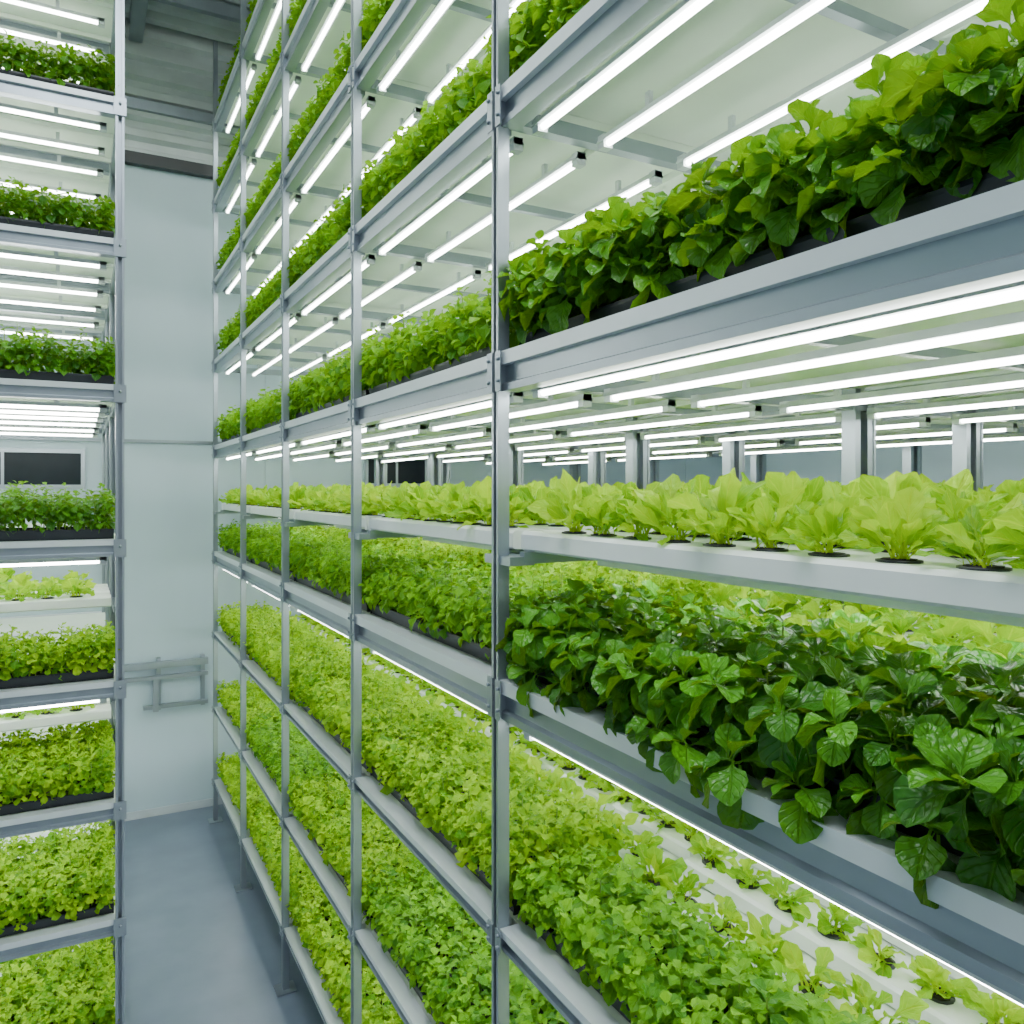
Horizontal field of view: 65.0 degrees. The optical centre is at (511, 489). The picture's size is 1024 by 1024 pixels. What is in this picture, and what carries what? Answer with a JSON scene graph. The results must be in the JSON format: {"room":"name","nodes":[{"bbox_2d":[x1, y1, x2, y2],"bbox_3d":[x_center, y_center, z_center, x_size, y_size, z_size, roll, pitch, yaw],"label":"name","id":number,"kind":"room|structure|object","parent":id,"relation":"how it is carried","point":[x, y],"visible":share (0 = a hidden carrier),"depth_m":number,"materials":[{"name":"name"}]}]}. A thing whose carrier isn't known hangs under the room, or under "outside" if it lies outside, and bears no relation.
{"room":"indoor vertical farm","nodes":[
{"label":"indoor vertical farm","id":0,"kind":"room"},
{"bbox_2d":[125,17,236,166],"bbox_3d":[-1.840,-3.188,6.980,9.800,1.256,0.050,0,0,-28],"label":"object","id":1,"kind":"object","parent":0,"point":[170,66],"depth_m":6.49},
{"bbox_2d":[125,0,252,44],"bbox_3d":[0.409,-3.728,2.818,9.800,0.055,9.570,0,0,-28],"label":"ceiling","id":2,"kind":"structure","parent":0,"point":[158,13],"depth_m":6.37,"materials":[{"name":"metal"}]},
{"bbox_2d":[129,0,250,42],"bbox_3d":[0.426,-3.623,2.788,9.800,0.155,9.500,0,0,-28],"label":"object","id":3,"kind":"structure","parent":2,"relation":"attached to","point":[138,8],"depth_m":6.06,"materials":[{"name":"metal"}]},
{"bbox_2d":[125,804,323,1023],"bbox_3d":[0.402,2.650,2.832,10.000,0.100,9.600,0,0,-28],"label":"floor","id":4,"kind":"structure","parent":0,"point":[199,950],"depth_m":4.68,"materials":[{"name":"grey concrete"}]},
{"bbox_2d":[0,0,126,1023],"bbox_3d":[-3.375,-0.460,4.030,2.525,6.120,2.390,0,0,-28],"label":"rack","id":5,"kind":"object","parent":4,"relation":"on","point":[53,136],"visible":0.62,"depth_m":3.61,"materials":[{"name":"metal"}]},
{"bbox_2d":[0,567,110,612],"bbox_3d":[-2.632,0.481,3.913,1.216,0.180,0.689,0,0,-28],"label":"channel","id":6,"kind":"object","parent":5,"relation":"on","point":[22,594],"visible":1,"depth_m":3.88,"materials":[{"name":"green plant"}]},
{"bbox_2d":[0,698,110,731],"bbox_3d":[-2.632,1.031,3.913,1.216,0.180,0.689,0,0,-28],"label":"channel","id":7,"kind":"object","parent":5,"relation":"on","point":[44,717],"visible":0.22,"depth_m":3.83,"materials":[{"name":"white plastic"}]},
{"bbox_2d":[0,840,114,937],"bbox_3d":[-2.405,1.792,3.484,1.249,0.248,0.444,0,0,-28],"label":"leafy plants","id":8,"kind":"object","parent":5,"relation":"in","point":[38,902],"visible":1,"depth_m":3.58,"materials":[{"name":"green plant"}]},
{"bbox_2d":[0,732,114,815],"bbox_3d":[-2.399,1.268,3.486,1.233,0.256,0.447,0,0,-28],"label":"leafy plants","id":9,"kind":"object","parent":5,"relation":"in","point":[72,779],"visible":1,"depth_m":3.57,"materials":[{"name":"green plant"}]},
{"bbox_2d":[0,480,114,541],"bbox_3d":[-2.401,0.083,3.483,1.232,0.277,0.443,0,0,-28],"label":"leafy plants","id":10,"kind":"object","parent":5,"relation":"on","point":[17,508],"visible":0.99,"depth_m":3.56,"materials":[{"name":"green plant"}]},
{"bbox_2d":[0,321,114,383],"bbox_3d":[-2.376,-0.607,3.495,1.232,0.277,0.443,0,0,-28],"label":"leafy plants","id":11,"kind":"object","parent":5,"relation":"on","point":[98,366],"visible":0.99,"depth_m":3.53,"materials":[{"name":"green plant"}]},
{"bbox_2d":[0,175,114,237],"bbox_3d":[-2.401,-1.257,3.483,1.232,0.277,0.443,0,0,-28],"label":"leafy plants","id":12,"kind":"object","parent":5,"relation":"on","point":[64,211],"visible":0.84,"depth_m":3.54,"materials":[{"name":"green plant"}]},
{"bbox_2d":[0,936,114,1009],"bbox_3d":[-2.546,2.344,3.805,1.250,0.266,0.446,0,0,-28],"label":"leafy plants","id":13,"kind":"object","parent":5,"relation":"in","point":[23,970],"visible":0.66,"depth_m":3.91,"materials":[{"name":"green plant"}]},
{"bbox_2d":[0,819,114,893],"bbox_3d":[-2.545,1.788,3.800,1.233,0.256,0.447,0,0,-28],"label":"leafy plants","id":14,"kind":"object","parent":5,"relation":"in","point":[51,843],"visible":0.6,"depth_m":3.95,"materials":[{"name":"green plant"}]},
{"bbox_2d":[0,719,114,772],"bbox_3d":[-2.546,1.264,3.805,1.250,0.266,0.446,0,0,-28],"label":"leafy plants","id":15,"kind":"object","parent":5,"relation":"in","point":[24,741],"visible":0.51,"depth_m":3.93,"materials":[{"name":"green plant"}]},
{"bbox_2d":[0,620,119,688],"bbox_3d":[-2.372,0.733,3.493,1.249,0.248,0.444,0,0,-28],"label":"leafy plants","id":16,"kind":"object","parent":5,"relation":"in","point":[46,663],"visible":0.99,"depth_m":3.55,"materials":[{"name":"green plant"}]},
{"bbox_2d":[0,953,119,1023],"bbox_3d":[-2.379,2.348,3.492,1.233,0.256,0.447,0,0,-28],"label":"leafy plants","id":17,"kind":"object","parent":5,"relation":"in","point":[88,1005],"visible":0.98,"depth_m":3.63,"materials":[{"name":"green plant"}]},
{"bbox_2d":[0,29,119,96],"bbox_3d":[-2.373,-1.889,3.497,1.233,0.279,0.443,0,0,-28],"label":"leafy plants","id":18,"kind":"object","parent":5,"relation":"on","point":[99,77],"visible":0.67,"depth_m":3.54,"materials":[{"name":"green plant"}]},
{"bbox_2d":[208,0,1023,1023],"bbox_3d":[0.628,-0.460,4.364,3.455,6.120,6.380,0,0,-28],"label":"rack","id":19,"kind":"object","parent":4,"relation":"on","point":[908,333],"visible":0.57,"depth_m":2.23,"materials":[{"name":"metal"}]},
{"bbox_2d":[217,24,247,107],"bbox_3d":[-1.865,-3.059,5.898,0.449,0.298,1.259,0,0,-28],"label":"leafy plants","id":20,"kind":"object","parent":19,"relation":"on","point":[226,78],"visible":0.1,"depth_m":5.90,"materials":[{"name":"green plant"}]},
{"bbox_2d":[215,107,250,189],"bbox_3d":[-1.852,-2.429,5.859,0.449,0.298,1.259,0,0,-28],"label":"leafy plants","id":21,"kind":"object","parent":19,"relation":"in","point":[222,172],"visible":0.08,"depth_m":5.82,"materials":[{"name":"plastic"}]},
{"bbox_2d":[216,208,250,268],"bbox_3d":[-1.851,-1.809,5.869,0.455,0.342,1.244,0,0,-28],"label":"leafy plants","id":22,"kind":"object","parent":19,"relation":"in","point":[228,247],"visible":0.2,"depth_m":5.83,"materials":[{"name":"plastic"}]},
{"bbox_2d":[216,299,251,353],"bbox_3d":[-1.851,-1.179,5.869,0.455,0.342,1.244,0,0,-28],"label":"leafy plants","id":23,"kind":"object","parent":19,"relation":"in","point":[232,331],"visible":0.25,"depth_m":5.83,"materials":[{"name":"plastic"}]},
{"bbox_2d":[215,399,256,442],"bbox_3d":[-1.852,-0.499,5.859,0.449,0.298,1.259,0,0,-28],"label":"leafy plants","id":24,"kind":"object","parent":19,"relation":"in","point":[230,424],"visible":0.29,"depth_m":5.87,"materials":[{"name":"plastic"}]},
{"bbox_2d":[216,752,275,829],"bbox_3d":[-1.854,2.152,5.862,0.444,0.248,1.249,0,0,-28],"label":"leafy plants","id":25,"kind":"object","parent":19,"relation":"in","point":[229,773],"visible":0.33,"depth_m":5.78,"materials":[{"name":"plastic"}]},
{"bbox_2d":[245,0,257,30],"bbox_3d":[-1.289,-3.059,4.833,0.449,0.298,1.259,0,0,-28],"label":"leafy plants","id":26,"kind":"object","parent":19,"relation":"on","point":[252,4],"visible":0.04,"depth_m":5.09,"materials":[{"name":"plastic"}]},
{"bbox_2d":[216,676,289,747],"bbox_3d":[-1.854,1.583,5.862,0.444,0.248,1.249,0,0,-28],"label":"leafy plants","id":27,"kind":"object","parent":19,"relation":"in","point":[258,703],"visible":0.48,"depth_m":5.84,"materials":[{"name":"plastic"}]},
{"bbox_2d":[216,519,301,562],"bbox_3d":[-1.849,0.350,5.861,0.438,0.260,1.238,0,0,-28],"label":"leafy plants","id":28,"kind":"object","parent":19,"relation":"in","point":[229,539],"visible":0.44,"depth_m":5.84,"materials":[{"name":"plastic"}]},
{"bbox_2d":[216,600,302,655],"bbox_3d":[-1.856,0.988,5.868,0.447,0.256,1.233,0,0,-28],"label":"leafy plants","id":29,"kind":"object","parent":19,"relation":"in","point":[229,620],"visible":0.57,"depth_m":5.86,"materials":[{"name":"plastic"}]},
{"bbox_2d":[244,18,293,128],"bbox_3d":[-1.291,-2.439,4.824,0.455,0.342,1.244,0,0,-28],"label":"leafy plants","id":30,"kind":"object","parent":19,"relation":"in","point":[260,88],"visible":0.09,"depth_m":4.78,"materials":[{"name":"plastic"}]},
{"bbox_2d":[243,129,298,225],"bbox_3d":[-1.277,-1.799,4.794,0.449,0.298,1.259,0,0,-28],"label":"leafy plants","id":31,"kind":"object","parent":19,"relation":"in","point":[266,186],"visible":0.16,"depth_m":4.73,"materials":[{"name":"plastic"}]},
{"bbox_2d":[243,249,299,324],"bbox_3d":[-1.277,-1.169,4.794,0.449,0.298,1.259,0,0,-28],"label":"leafy plants","id":32,"kind":"object","parent":19,"relation":"in","point":[266,296],"visible":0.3,"depth_m":4.74,"materials":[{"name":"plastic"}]},
{"bbox_2d":[219,484,330,512],"bbox_3d":[-1.745,0.054,5.967,0.737,0.204,1.235,0,0,-28],"label":"channel","id":33,"kind":"object","parent":19,"relation":"on","point":[232,503],"visible":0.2,"depth_m":5.78,"materials":[{"name":"green plant"}]},
{"bbox_2d":[243,376,318,432],"bbox_3d":[-1.277,-0.499,4.794,0.449,0.298,1.259,0,0,-28],"label":"leafy plants","id":34,"kind":"object","parent":19,"relation":"in","point":[266,412],"visible":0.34,"depth_m":4.77,"materials":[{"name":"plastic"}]},
{"bbox_2d":[246,800,329,913],"bbox_3d":[-1.288,2.152,4.830,0.444,0.248,1.249,0,0,-28],"label":"leafy plants","id":35,"kind":"object","parent":19,"relation":"in","point":[265,832],"visible":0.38,"depth_m":4.71,"materials":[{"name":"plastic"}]},
{"bbox_2d":[245,713,344,809],"bbox_3d":[-1.277,1.569,4.803,0.431,0.263,1.228,0,0,-28],"label":"leafy plants","id":36,"kind":"object","parent":19,"relation":"in","point":[306,762],"visible":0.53,"depth_m":4.70,"materials":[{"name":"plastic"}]},
{"bbox_2d":[286,0,306,35],"bbox_3d":[-0.702,-2.429,3.730,0.449,0.298,1.259,0,0,-28],"label":"leafy plants","id":37,"kind":"object","parent":19,"relation":"in","point":[297,6],"visible":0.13,"depth_m":4.06,"materials":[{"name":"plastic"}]},
{"bbox_2d":[243,622,350,700],"bbox_3d":[-1.291,0.984,4.823,0.446,0.266,1.250,0,0,-28],"label":"leafy plants","id":38,"kind":"object","parent":19,"relation":"in","point":[263,649],"visible":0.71,"depth_m":4.76,"materials":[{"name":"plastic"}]},
{"bbox_2d":[243,525,350,580],"bbox_3d":[-1.274,0.350,4.797,0.438,0.260,1.238,0,0,-28],"label":"leafy plants","id":39,"kind":"object","parent":19,"relation":"in","point":[264,551],"visible":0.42,"depth_m":4.75,"materials":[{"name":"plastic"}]},
{"bbox_2d":[265,522,349,536],"bbox_3d":[-1.555,0.362,6.061,0.444,0.248,1.249,0,0,-28],"label":"leafy plants","id":40,"kind":"object","parent":19,"relation":"in","point":[306,529],"visible":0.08,"depth_m":5.83,"materials":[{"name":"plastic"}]},
{"bbox_2d":[276,607,344,642],"bbox_3d":[-1.425,1.026,6.109,0.600,0.174,1.267,0,0,-28],"label":"channel","id":41,"kind":"object","parent":19,"relation":"on","point":[312,623],"visible":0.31,"depth_m":6.03,"materials":[{"name":"white plastic"}]},
{"bbox_2d":[247,481,391,518],"bbox_3d":[-1.163,0.051,4.914,0.727,0.210,1.242,0,0,-28],"label":"channel","id":42,"kind":"object","parent":19,"relation":"on","point":[264,498],"visible":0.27,"depth_m":4.72,"materials":[{"name":"green plant"}]},
{"bbox_2d":[287,14,369,155],"bbox_3d":[-0.700,-1.809,3.740,0.455,0.342,1.244,0,0,-28],"label":"leafy plants","id":43,"kind":"object","parent":19,"relation":"in","point":[324,95],"visible":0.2,"depth_m":3.61,"materials":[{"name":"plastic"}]},
{"bbox_2d":[287,176,373,284],"bbox_3d":[-0.700,-1.179,3.740,0.455,0.342,1.244,0,0,-28],"label":"leafy plants","id":44,"kind":"object","parent":19,"relation":"in","point":[323,240],"visible":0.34,"depth_m":3.60,"materials":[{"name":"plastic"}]},
{"bbox_2d":[285,883,403,1023],"bbox_3d":[-0.716,2.144,3.759,0.446,0.266,1.250,0,0,-28],"label":"leafy plants","id":45,"kind":"object","parent":19,"relation":"in","point":[322,931],"visible":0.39,"depth_m":3.68,"materials":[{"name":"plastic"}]},
{"bbox_2d":[327,484,384,489],"bbox_3d":[-1.160,0.054,6.283,0.737,0.204,1.235,0,0,-28],"label":"channel","id":46,"kind":"object","parent":19,"relation":"on","point":[343,486],"visible":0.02,"depth_m":5.80,"materials":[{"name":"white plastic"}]},
{"bbox_2d":[287,325,425,418],"bbox_3d":[-0.715,-0.509,3.759,0.455,0.342,1.244,0,0,-28],"label":"leafy plants","id":47,"kind":"object","parent":19,"relation":"in","point":[331,388],"visible":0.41,"depth_m":3.62,"materials":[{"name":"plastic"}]},
{"bbox_2d":[305,526,417,546],"bbox_3d":[-0.983,0.354,4.990,0.446,0.266,1.250,0,0,-28],"label":"leafy plants","id":48,"kind":"object","parent":19,"relation":"in","point":[334,533],"visible":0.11,"depth_m":4.97,"materials":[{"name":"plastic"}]},
{"bbox_2d":[315,630,411,679],"bbox_3d":[-0.850,1.026,5.044,0.600,0.174,1.267,0,0,-28],"label":"channel","id":49,"kind":"object","parent":19,"relation":"on","point":[376,662],"visible":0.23,"depth_m":4.93,"materials":[{"name":"white plastic"}]},
{"bbox_2d":[287,770,442,919],"bbox_3d":[-0.703,1.583,3.733,0.444,0.248,1.249,0,0,-28],"label":"leafy plants","id":50,"kind":"object","parent":19,"relation":"in","point":[327,821],"visible":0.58,"depth_m":3.63,"materials":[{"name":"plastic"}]},
{"bbox_2d":[288,537,444,611],"bbox_3d":[-0.701,0.352,3.738,0.448,0.256,1.232,0,0,-28],"label":"leafy plants","id":51,"kind":"object","parent":19,"relation":"in","point":[329,574],"visible":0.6,"depth_m":3.62,"materials":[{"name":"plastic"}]},
{"bbox_2d":[288,652,449,771],"bbox_3d":[-0.711,0.988,3.759,0.447,0.256,1.233,0,0,-28],"label":"leafy plants","id":52,"kind":"object","parent":19,"relation":"in","point":[327,702],"visible":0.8,"depth_m":3.65,"materials":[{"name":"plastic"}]},
{"bbox_2d":[287,482,465,529],"bbox_3d":[-0.570,0.054,3.796,0.737,0.204,1.235,0,0,-28],"label":"channel","id":53,"kind":"object","parent":19,"relation":"on","point":[337,504],"visible":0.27,"depth_m":3.63,"materials":[{"name":"green plant"}]},
{"bbox_2d":[358,0,394,45],"bbox_3d":[-0.126,-1.799,2.665,0.449,0.298,1.259,0,0,-28],"label":"leafy plants","id":54,"kind":"object","parent":19,"relation":"in","point":[373,14],"visible":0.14,"depth_m":3.01,"materials":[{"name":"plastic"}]},
{"bbox_2d":[343,531,421,542],"bbox_3d":[-1.149,0.396,6.266,0.600,0.174,1.267,0,0,-28],"label":"channel","id":55,"kind":"object","parent":19,"relation":"on","point":[343,531],"visible":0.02,"depth_m":5.96,"materials":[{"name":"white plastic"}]},
{"bbox_2d":[369,1011,402,1023],"bbox_3d":[-0.135,2.148,2.695,0.447,0.256,1.233,0,0,-28],"label":"leafy plants","id":56,"kind":"object","parent":19,"relation":"in","point":[396,1020],"visible":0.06,"depth_m":3.14,"materials":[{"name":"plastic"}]},
{"bbox_2d":[374,483,447,488],"bbox_3d":[-0.585,0.054,5.219,0.737,0.204,1.235,0,0,-28],"label":"channel","id":57,"kind":"object","parent":19,"relation":"on","point":[439,486],"visible":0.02,"depth_m":5.20,"materials":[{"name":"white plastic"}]},
{"bbox_2d":[362,537,491,565],"bbox_3d":[-0.395,0.362,3.899,0.444,0.248,1.249,0,0,-28],"label":"leafy plants","id":58,"kind":"object","parent":19,"relation":"in","point":[443,551],"visible":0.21,"depth_m":3.85,"materials":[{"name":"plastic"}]},
{"bbox_2d":[400,539,488,553],"bbox_3d":[-0.573,0.396,5.202,0.600,0.174,1.267,0,0,-28],"label":"channel","id":59,"kind":"object","parent":19,"relation":"on","point":[422,543],"visible":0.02,"depth_m":5.10,"materials":[{"name":"green plant"}]},
{"bbox_2d":[358,265,531,393],"bbox_3d":[-0.126,-0.499,2.665,0.449,0.298,1.259,0,0,-28],"label":"leafy plants","id":60,"kind":"object","parent":19,"relation":"in","point":[397,361],"visible":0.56,"depth_m":2.54,"materials":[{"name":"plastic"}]},
{"bbox_2d":[377,669,523,742],"bbox_3d":[-0.279,1.026,3.985,0.600,0.174,1.267,0,0,-28],"label":"channel","id":61,"kind":"object","parent":19,"relation":"on","point":[421,688],"visible":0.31,"depth_m":3.88,"materials":[{"name":"white plastic"}]},
{"bbox_2d":[358,6,554,211],"bbox_3d":[-0.126,-1.169,2.665,0.449,0.298,1.259,0,0,-28],"label":"leafy plants","id":62,"kind":"object","parent":19,"relation":"in","point":[464,98],"visible":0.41,"depth_m":2.53,"materials":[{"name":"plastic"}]},
{"bbox_2d":[361,862,568,1023],"bbox_3d":[-0.126,1.569,2.674,0.431,0.263,1.228,0,0,-28],"label":"leafy plants","id":63,"kind":"object","parent":19,"relation":"in","point":[440,949],"visible":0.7,"depth_m":2.69,"materials":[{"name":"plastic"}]},
{"bbox_2d":[358,552,614,663],"bbox_3d":[-0.142,0.350,2.702,0.438,0.260,1.238,0,0,-28],"label":"leafy plants","id":64,"kind":"object","parent":19,"relation":"in","point":[439,603],"visible":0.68,"depth_m":2.60,"materials":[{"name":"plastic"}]},
{"bbox_2d":[361,704,631,914],"bbox_3d":[-0.124,0.984,2.675,0.446,0.266,1.250,0,0,-28],"label":"leafy plants","id":65,"kind":"object","parent":19,"relation":"in","point":[449,790],"visible":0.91,"depth_m":2.49,"materials":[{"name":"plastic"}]},
{"bbox_2d":[363,476,673,548],"bbox_3d":[-0.019,0.054,2.773,0.737,0.204,1.235,0,0,-28],"label":"channel","id":66,"kind":"object","parent":19,"relation":"on","point":[450,514],"visible":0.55,"depth_m":2.49,"materials":[{"name":"green plant"}]},
{"bbox_2d":[448,548,617,574],"bbox_3d":[0.018,0.393,4.121,0.600,0.180,1.248,0,0,-28],"label":"channel","id":67,"kind":"object","parent":19,"relation":"on","point":[584,564],"visible":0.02,"depth_m":3.86,"materials":[{"name":"green plant"}]},
{"bbox_2d":[508,0,589,71],"bbox_3d":[0.480,-1.179,1.548,0.455,0.342,1.437,0,0,-28],"label":"leafy plants","id":68,"kind":"object","parent":19,"relation":"in","point":[539,22],"visible":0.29,"depth_m":1.98,"materials":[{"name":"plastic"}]},
{"bbox_2d":[447,553,718,612],"bbox_3d":[0.173,0.358,2.861,0.447,0.256,1.233,0,0,-28],"label":"leafy plants","id":69,"kind":"object","parent":19,"relation":"in","point":[605,572],"visible":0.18,"depth_m":2.62,"materials":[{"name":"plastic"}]},
{"bbox_2d":[463,720,709,869],"bbox_3d":[0.301,1.026,2.915,0.600,0.174,1.267,0,0,-28],"label":"channel","id":70,"kind":"object","parent":19,"relation":"on","point":[656,827],"visible":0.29,"depth_m":2.69,"materials":[{"name":"white plastic"}]},
{"bbox_2d":[575,561,667,578],"bbox_3d":[0.544,0.396,4.422,0.600,0.174,1.267,0,0,-28],"label":"channel","id":71,"kind":"object","parent":19,"relation":"on","point":[577,561],"visible":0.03,"depth_m":4.21,"materials":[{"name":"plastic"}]},
{"bbox_2d":[579,481,764,493],"bbox_3d":[0.566,0.054,3.090,0.737,0.204,1.235,0,0,-28],"label":"channel","id":72,"kind":"object","parent":19,"relation":"on","point":[617,486],"visible":0.02,"depth_m":3.11,"materials":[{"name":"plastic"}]},
{"bbox_2d":[509,842,874,1023],"bbox_3d":[0.444,1.012,1.521,0.342,0.233,1.411,0,0,-28],"label":"leafy plants","id":73,"kind":"object","parent":19,"relation":"in","point":[653,966],"visible":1,"depth_m":1.71,"materials":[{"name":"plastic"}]},
{"bbox_2d":[567,561,838,624],"bbox_3d":[0.594,0.393,3.057,0.600,0.180,1.248,0,0,-28],"label":"channel","id":74,"kind":"object","parent":19,"relation":"on","point":[774,598],"visible":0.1,"depth_m":2.77,"materials":[{"name":"green plant"}]},
{"bbox_2d":[494,577,1023,908],"bbox_3d":[0.502,0.384,1.524,0.609,0.356,1.471,0,0,-28],"label":"leafy plants","id":75,"kind":"object","parent":19,"relation":"on","point":[906,740],"visible":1,"depth_m":1.26,"materials":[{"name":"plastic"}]},
{"bbox_2d":[497,0,1023,343],"bbox_3d":[0.489,-0.522,1.538,0.543,0.380,1.491,0,0,-28],"label":"leafy plants","id":76,"kind":"object","parent":19,"relation":"in","point":[950,132],"visible":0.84,"depth_m":1.23,"materials":[{"name":"green plant"}]},
{"bbox_2d":[521,467,1023,617],"bbox_3d":[0.621,0.051,1.568,0.727,0.210,1.431,0,0,-28],"label":"channel","id":77,"kind":"object","parent":19,"relation":"on","point":[938,547],"visible":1,"depth_m":1.36,"materials":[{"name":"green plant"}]},
{"bbox_2d":[652,573,910,614],"bbox_3d":[1.130,0.393,3.347,0.600,0.180,1.248,0,0,-28],"label":"channel","id":78,"kind":"object","parent":19,"relation":"on","point":[751,589],"visible":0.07,"depth_m":2.98,"materials":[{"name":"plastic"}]},
{"bbox_2d":[710,478,936,489],"bbox_3d":[1.158,0.051,3.418,0.727,0.210,1.242,0,0,-28],"label":"channel","id":79,"kind":"object","parent":19,"relation":"on","point":[805,480],"visible":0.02,"depth_m":3.07,"materials":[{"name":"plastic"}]},
{"bbox_2d":[632,833,1023,1023],"bbox_3d":[0.851,1.038,1.747,0.624,0.150,1.402,0,0,-28],"label":"seedling tray","id":80,"kind":"object","parent":19,"relation":"on","point":[919,990],"visible":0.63,"depth_m":1.84,"materials":[{"name":"white plastic"}]},
{"bbox_2d":[728,609,1023,662],"bbox_3d":[0.898,0.396,1.763,0.600,0.174,1.462,0,0,-28],"label":"channel","id":81,"kind":"object","parent":19,"relation":"on","point":[795,618],"visible":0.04,"depth_m":2.07,"materials":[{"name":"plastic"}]},
{"bbox_2d":[795,600,1023,662],"bbox_3d":[1.435,0.396,2.054,0.600,0.174,1.462,0,0,-28],"label":"channel","id":82,"kind":"object","parent":19,"relation":"on","point":[954,631],"visible":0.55,"depth_m":2.23,"materials":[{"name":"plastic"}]},
{"bbox_2d":[833,477,1023,504],"bbox_3d":[1.184,0.054,1.946,0.737,0.204,1.423,0,0,-28],"label":"channel","id":83,"kind":"object","parent":19,"relation":"on","point":[1011,487],"visible":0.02,"depth_m":1.67,"materials":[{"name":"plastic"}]},
{"bbox_2d":[836,478,1023,489],"bbox_3d":[1.743,0.051,3.734,0.727,0.210,1.242,0,0,-28],"label":"channel","id":84,"kind":"object","parent":19,"relation":"on","point":[1022,480],"visible":0.02,"depth_m":3.47,"materials":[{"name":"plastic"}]},
{"bbox_2d":[919,473,996,497],"bbox_3d":[1.791,0.051,2.200,0.727,0.210,1.431,0,0,-28],"label":"channel","id":85,"kind":"object","parent":19,"relation":"on","point":[924,479],"visible":0.02,"depth_m":2.53,"materials":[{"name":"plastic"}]},
{"bbox_2d":[0,164,721,812],"bbox_3d":[-1.857,0.020,7.010,9.800,5.160,0.100,0,0,-28],"label":"wall","id":86,"kind":"structure","parent":0,"point":[169,216],"depth_m":6.49,"materials":[{"name":"paint"}]},
{"bbox_2d":[0,448,84,488],"bbox_3d":[-3.753,-0.160,5.914,1.080,0.300,0.025,0,0,-28],"label":"window","id":87,"kind":"structure","parent":86,"relation":"in","point":[54,467],"depth_m":6.04,"materials":[{"name":"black glass"}]},
{"bbox_2d":[125,653,207,711],"bbox_3d":[-4.303,1.545,5.574,4.130,0.410,0.100,0,0,-28],"label":"guard rail","id":88,"kind":"object","parent":86,"relation":"attached to","point":[202,660],"visible":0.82,"depth_m":6.38,"materials":[{"name":"metal"}]},
{"bbox_2d":[125,797,222,820],"bbox_3d":[-1.830,2.570,6.961,9.800,0.060,0.012,0,0,-28],"label":"baseboard","id":89,"kind":"structure","parent":86,"relation":"attached to","point":[157,811],"depth_m":6.46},
{"bbox_2d":[125,95,239,179],"bbox_3d":[-1.816,-2.820,6.936,9.800,0.520,0.070,0,0,-28],"label":"trim","id":90,"kind":"structure","parent":86,"relation":"attached to","point":[133,158],"depth_m":6.42,"materials":[{"name":"plastic"}]},
{"bbox_2d":[0,436,721,456],"bbox_3d":[-1.829,-0.388,6.960,9.800,0.025,0.015,0,0,-28],"label":"trim","id":91,"kind":"structure","parent":86,"relation":"attached to","point":[1,437],"depth_m":6.21,"materials":[{"name":"metal"}]},
{"bbox_2d":[364,453,427,486],"bbox_3d":[-1.057,-0.180,7.372,0.610,0.300,0.025,0,0,-28],"label":"window","id":92,"kind":"structure","parent":86,"relation":"in","point":[410,471],"depth_m":7.39,"materials":[{"name":"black glass"}]},
{"bbox_2d":[745,440,1023,491],"bbox_3d":[4.757,-0.550,5.185,0.100,6.300,9.600,0,0,-28],"label":"wall","id":93,"kind":"structure","parent":0,"point":[1002,460],"depth_m":7.12,"materials":[{"name":"white paint"}]}
]}

